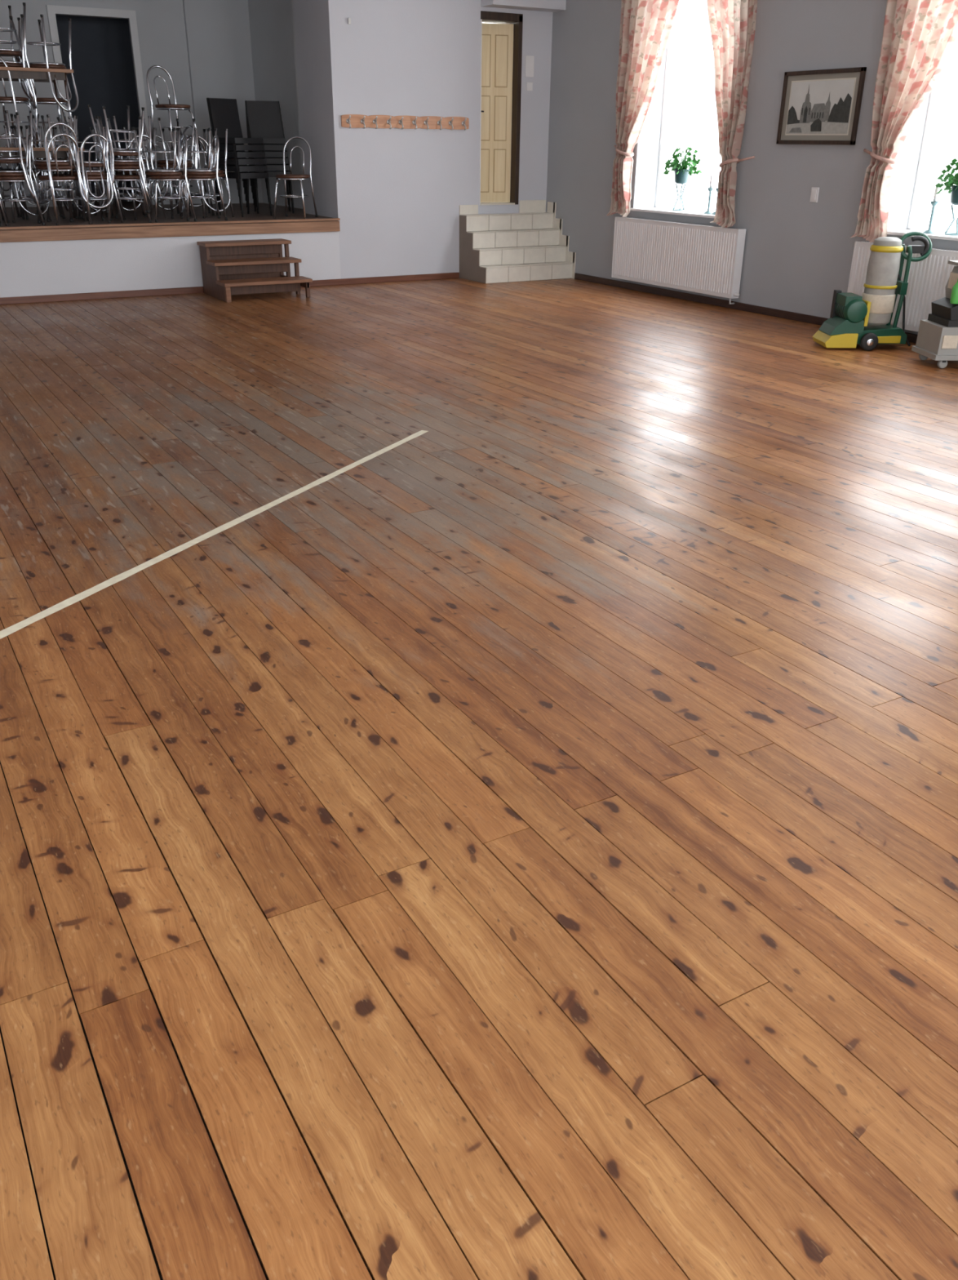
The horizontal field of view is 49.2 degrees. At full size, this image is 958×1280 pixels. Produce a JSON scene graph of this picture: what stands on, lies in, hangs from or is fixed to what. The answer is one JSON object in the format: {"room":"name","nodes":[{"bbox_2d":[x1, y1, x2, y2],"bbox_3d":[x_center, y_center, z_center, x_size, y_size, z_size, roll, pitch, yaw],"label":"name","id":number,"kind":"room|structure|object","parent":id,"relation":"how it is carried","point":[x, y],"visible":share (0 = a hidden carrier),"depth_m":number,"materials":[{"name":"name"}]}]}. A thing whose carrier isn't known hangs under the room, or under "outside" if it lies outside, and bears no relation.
{"room":"community hall","nodes":[
{"label":"community hall","id":0,"kind":"room"},
{"bbox_2d":[0,0,262,207],"bbox_3d":[-7.657,-6.610,13.207,9.600,3.600,1.370,-14,29,-27],"label":"wall","id":1,"kind":"structure","parent":0,"point":[205,46],"depth_m":14.30,"materials":[{"name":"paint"}]},
{"bbox_2d":[45,4,155,204],"bbox_3d":[-4.983,-7.046,13.900,1.100,2.340,0.049,-14,29,-27],"label":"door frame","id":2,"kind":"structure","parent":1,"relation":"in","point":[51,10],"depth_m":13.56,"materials":[{"name":"white paint"}]},
{"bbox_2d":[0,200,337,230],"bbox_3d":[-6.780,-4.975,12.297,9.600,0.050,4.899,-14,29,-27],"label":"floor","id":3,"kind":"structure","parent":0,"point":[264,208],"depth_m":12.55,"materials":[{"name":"brown wood"}]},
{"bbox_2d":[0,2,235,226],"bbox_3d":[-4.328,-5.729,11.466,3.145,2.078,1.580,-15,30,-29],"label":"cafe chairs","id":4,"kind":"object","parent":3,"relation":"on","point":[49,161],"visible":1,"depth_m":11.29,"materials":[{"name":"silver metal"}]},
{"bbox_2d":[206,97,294,217],"bbox_3d":[-2.743,-5.922,12.831,0.708,1.278,1.377,9,27,16],"label":"chairs","id":5,"kind":"object","parent":3,"relation":"on","point":[265,140],"visible":0.87,"depth_m":12.63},
{"bbox_2d":[272,136,317,218],"bbox_3d":[-2.179,-5.424,12.260,0.410,0.884,0.470,5,26,9],"label":"cafe chair","id":6,"kind":"object","parent":3,"relation":"on","point":[300,177],"visible":1,"depth_m":12.27,"materials":[{"name":"silver metal"}]},
{"bbox_2d":[0,486,373,1279],"bbox_3d":[-0.482,-0.682,5.238,12.840,0.068,15.750,-14,29,-27],"label":"subfloor","id":7,"kind":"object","parent":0,"point":[80,1020],"visible":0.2,"depth_m":1.93,"materials":[{"name":"black wood"}]},
{"bbox_2d":[0,0,552,297],"bbox_3d":[-4.661,-5.495,10.939,12.240,3.600,1.050,-14,29,-27],"label":"wall","id":8,"kind":"structure","parent":0,"point":[397,195],"depth_m":12.36,"materials":[{"name":"paint"}]},
{"bbox_2d":[0,217,340,242],"bbox_3d":[-5.674,-3.972,10.319,9.285,0.147,0.045,-14,29,-27],"label":"trim","id":9,"kind":"structure","parent":8,"relation":"attached to","point":[83,232],"depth_m":11.47,"materials":[{"name":"brown wood"}]},
{"bbox_2d":[0,272,459,304],"bbox_3d":[-4.979,-3.562,10.981,10.920,0.070,0.022,-14,29,-27],"label":"baseboard","id":10,"kind":"structure","parent":8,"relation":"attached to","point":[150,292],"depth_m":11.74,"materials":[{"name":"brown wood"}]},
{"bbox_2d":[347,17,351,24],"bbox_3d":[-1.445,-6.895,11.644,0.030,0.060,0.029,-14,29,-27],"label":"hook","id":11,"kind":"object","parent":8,"relation":"attached to","point":[348,19],"visible":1,"depth_m":11.63,"materials":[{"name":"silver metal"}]},
{"bbox_2d":[341,114,469,130],"bbox_3d":[-0.838,-6.123,12.368,1.680,0.150,0.095,-14,29,-27],"label":"coat rack","id":12,"kind":"object","parent":8,"relation":"attached to","point":[351,121],"visible":1,"depth_m":12.36,"materials":[{"name":"orange wood"}]},
{"bbox_2d":[480,22,514,202],"bbox_3d":[0.166,-6.562,13.083,0.510,2.000,0.099,-4,26,-10],"label":"door","id":13,"kind":"structure","parent":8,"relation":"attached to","point":[497,41],"depth_m":13.08,"materials":[{"name":"yellow wood"}]},
{"bbox_2d":[479,10,523,205],"bbox_3d":[0.191,-6.588,13.049,0.585,2.123,0.320,-14,29,-27],"label":"frame","id":14,"kind":"object","parent":8,"relation":"attached to","point":[517,20],"visible":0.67,"depth_m":12.95,"materials":[{"name":"brown wood"}]},
{"bbox_2d":[480,0,566,12],"bbox_3d":[0.537,-7.784,12.333,1.019,0.569,0.279,-14,29,-27],"label":"trim","id":15,"kind":"structure","parent":8,"relation":"attached to","point":[550,6],"depth_m":12.37,"materials":[{"name":"paint"}]},
{"bbox_2d":[526,82,533,90],"bbox_3d":[0.628,-6.884,13.000,0.090,0.090,0.011,-14,29,-27],"label":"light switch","id":16,"kind":"object","parent":8,"relation":"attached to","point":[529,85],"visible":1,"depth_m":12.99,"materials":[{"name":"white plastic"}]},
{"bbox_2d":[525,55,534,77],"bbox_3d":[0.626,-7.081,12.903,0.120,0.230,0.011,-14,29,-27],"label":"paper notice","id":17,"kind":"object","parent":8,"relation":"attached to","point":[530,60],"visible":1,"depth_m":12.89,"materials":[{"name":"white paper"}]},
{"bbox_2d":[248,0,304,208],"bbox_3d":[-2.678,-6.897,13.919,0.420,3.600,2.650,-14,29,-27],"label":"wall","id":18,"kind":"structure","parent":0,"point":[272,24],"depth_m":13.90,"materials":[{"name":"paint"}]},
{"bbox_2d":[0,278,957,1279],"bbox_3d":[-0.619,-0.744,5.281,12.421,0.020,15.497,-14,29,-27],"label":"floor","id":19,"kind":"structure","parent":0,"point":[576,754],"depth_m":2.85,"materials":[{"name":"brown wood"}]},
{"bbox_2d":[0,430,428,639],"bbox_3d":[-1.304,-0.382,4.481,3.827,0.001,2.689,-14,29,-27],"label":"tape","id":20,"kind":"object","parent":19,"relation":"on","point":[77,597],"visible":1,"depth_m":4.52,"materials":[{"name":"beige plastic"}]},
{"bbox_2d":[196,238,312,302],"bbox_3d":[-2.503,-4.138,11.679,1.000,0.555,0.890,-14,29,-27],"label":"steps","id":21,"kind":"structure","parent":19,"relation":"on","point":[229,268],"depth_m":11.68,"materials":[{"name":"brown wood"}]},
{"bbox_2d":[459,200,576,283],"bbox_3d":[0.497,-5.089,13.324,1.309,0.910,0.730,-14,29,-27],"label":"stairs","id":22,"kind":"structure","parent":19,"relation":"on","point":[530,244],"depth_m":13.29,"materials":[{"name":"beige tile"}]},
{"bbox_2d":[813,231,933,351],"bbox_3d":[3.399,-2.997,8.965,0.856,0.947,0.418,0,26,-2],"label":"machine","id":23,"kind":"object","parent":19,"relation":"on","point":[865,320],"visible":1,"depth_m":8.91,"materials":[{"name":"green plastic"}]},
{"bbox_2d":[911,260,957,368],"bbox_3d":[3.896,-2.592,8.321,0.610,0.780,0.440,-1,26,-3],"label":"machine","id":24,"kind":"object","parent":19,"relation":"on","point":[938,335],"visible":1,"depth_m":8.25,"materials":[{"name":"grey plastic"}]},
{"bbox_2d":[546,0,957,334],"bbox_3d":[4.852,-3.772,7.541,0.380,3.600,15.700,-14,29,-27],"label":"wall","id":25,"kind":"structure","parent":0,"point":[798,251],"depth_m":10.45,"materials":[{"name":"grey paint"}]},
{"bbox_2d":[630,26,715,217],"bbox_3d":[2.353,-5.797,11.262,0.410,2.240,1.570,-14,29,-27],"label":"window","id":26,"kind":"structure","parent":25,"relation":"in","point":[657,209],"depth_m":11.94,"materials":[{"name":"white paint"}]},
{"bbox_2d":[663,146,702,210],"bbox_3d":[2.263,-5.179,11.735,0.329,0.662,0.556,-14,29,-27],"label":"potted plant","id":27,"kind":"object","parent":26,"relation":"on","point":[682,173],"visible":1,"depth_m":11.64,"materials":[{"name":"green plant"}]},
{"bbox_2d":[703,175,714,213],"bbox_3d":[2.508,-4.829,11.337,0.100,0.380,0.098,-14,29,-27],"label":"candle holder","id":28,"kind":"object","parent":26,"relation":"on","point":[711,188],"visible":0.99,"depth_m":11.32,"materials":[{"name":"glass"}]},
{"bbox_2d":[711,179,719,214],"bbox_3d":[2.573,-4.780,11.235,0.100,0.380,0.098,-14,29,-27],"label":"candle holder","id":29,"kind":"object","parent":26,"relation":"on","point":[717,188],"visible":0.36,"depth_m":11.24,"materials":[{"name":"glass"}]},
{"bbox_2d":[611,216,746,304],"bbox_3d":[2.208,-4.286,11.743,0.131,0.756,2.163,-14,29,-27],"label":"radiator","id":30,"kind":"object","parent":25,"relation":"attached to","point":[704,259],"visible":0.97,"depth_m":11.58,"materials":[{"name":"metal"}]},
{"bbox_2d":[574,272,918,343],"bbox_3d":[4.926,-1.942,7.800,0.020,0.075,14.650,-14,29,-27],"label":"baseboard","id":31,"kind":"structure","parent":25,"relation":"attached to","point":[913,338],"depth_m":11.43,"materials":[{"name":"brown wood"}]},
{"bbox_2d":[810,186,819,202],"bbox_3d":[3.208,-4.255,9.991,0.019,0.130,0.090,-14,29,-27],"label":"light switch","id":32,"kind":"object","parent":25,"relation":"attached to","point":[815,192],"visible":1,"depth_m":9.98,"materials":[{"name":"white paint"}]},
{"bbox_2d":[776,66,866,144],"bbox_3d":[3.167,-4.953,9.722,0.035,0.620,0.960,-14,29,-27],"label":"framed picture","id":33,"kind":"object","parent":25,"relation":"attached to","point":[821,106],"visible":1,"depth_m":9.70},
{"bbox_2d":[847,240,957,331],"bbox_3d":[4.045,-2.909,8.900,0.131,0.756,2.193,-14,29,-27],"label":"radiator","id":34,"kind":"object","parent":25,"relation":"attached to","point":[929,277],"visible":0.35,"depth_m":9.12,"materials":[{"name":"metal"}]},
{"bbox_2d":[887,75,957,240],"bbox_3d":[4.180,-4.427,8.434,0.410,2.240,1.540,-14,29,-27],"label":"window","id":35,"kind":"structure","parent":25,"relation":"in","point":[939,234],"depth_m":9.27,"materials":[{"name":"white paint"}]},
{"bbox_2d":[923,186,939,233],"bbox_3d":[3.955,-3.744,9.096,0.100,0.380,0.098,-14,29,-27],"label":"candle holder","id":36,"kind":"object","parent":35,"relation":"on","point":[935,202],"visible":0.97,"depth_m":9.09,"materials":[{"name":"glass"}]},
{"bbox_2d":[935,158,957,235],"bbox_3d":[4.105,-3.770,8.889,0.337,0.608,0.575,-14,29,-27],"label":"potted plant","id":37,"kind":"object","parent":35,"relation":"on","point":[953,179],"visible":1,"depth_m":8.87,"materials":[{"name":"green plant"}]},
{"bbox_3d":[2.128,-6.948,10.604,0.030,0.030,2.600,-14,29,-27],"label":"curtain rod","id":38,"kind":"object","parent":25,"relation":"attached to","visible":0},
{"bbox_2d":[606,0,679,217],"bbox_3d":[1.846,-6.009,11.567,0.176,2.490,1.235,-14,29,-27],"label":"curtain","id":39,"kind":"object","parent":38,"relation":"hanging from","point":[646,25],"visible":1,"depth_m":11.61,"materials":[{"name":"fabric"}]},
{"bbox_2d":[706,0,758,227],"bbox_3d":[2.465,-5.545,10.609,0.176,2.490,0.980,-14,29,-27],"label":"curtain","id":40,"kind":"object","parent":38,"relation":"hanging from","point":[732,23],"visible":1,"depth_m":10.48,"materials":[{"name":"fabric"}]},
{"bbox_3d":[3.997,-5.546,7.710,0.030,0.030,2.600,-14,29,-27],"label":"curtain rod","id":41,"kind":"object","parent":25,"relation":"attached to","visible":0},
{"bbox_2d":[851,0,957,242],"bbox_3d":[3.714,-4.608,8.675,0.176,2.490,1.229,-14,29,-27],"label":"curtain","id":42,"kind":"object","parent":41,"relation":"hanging from","point":[920,36],"visible":0.99,"depth_m":8.85,"materials":[{"name":"fabric"}]}
]}

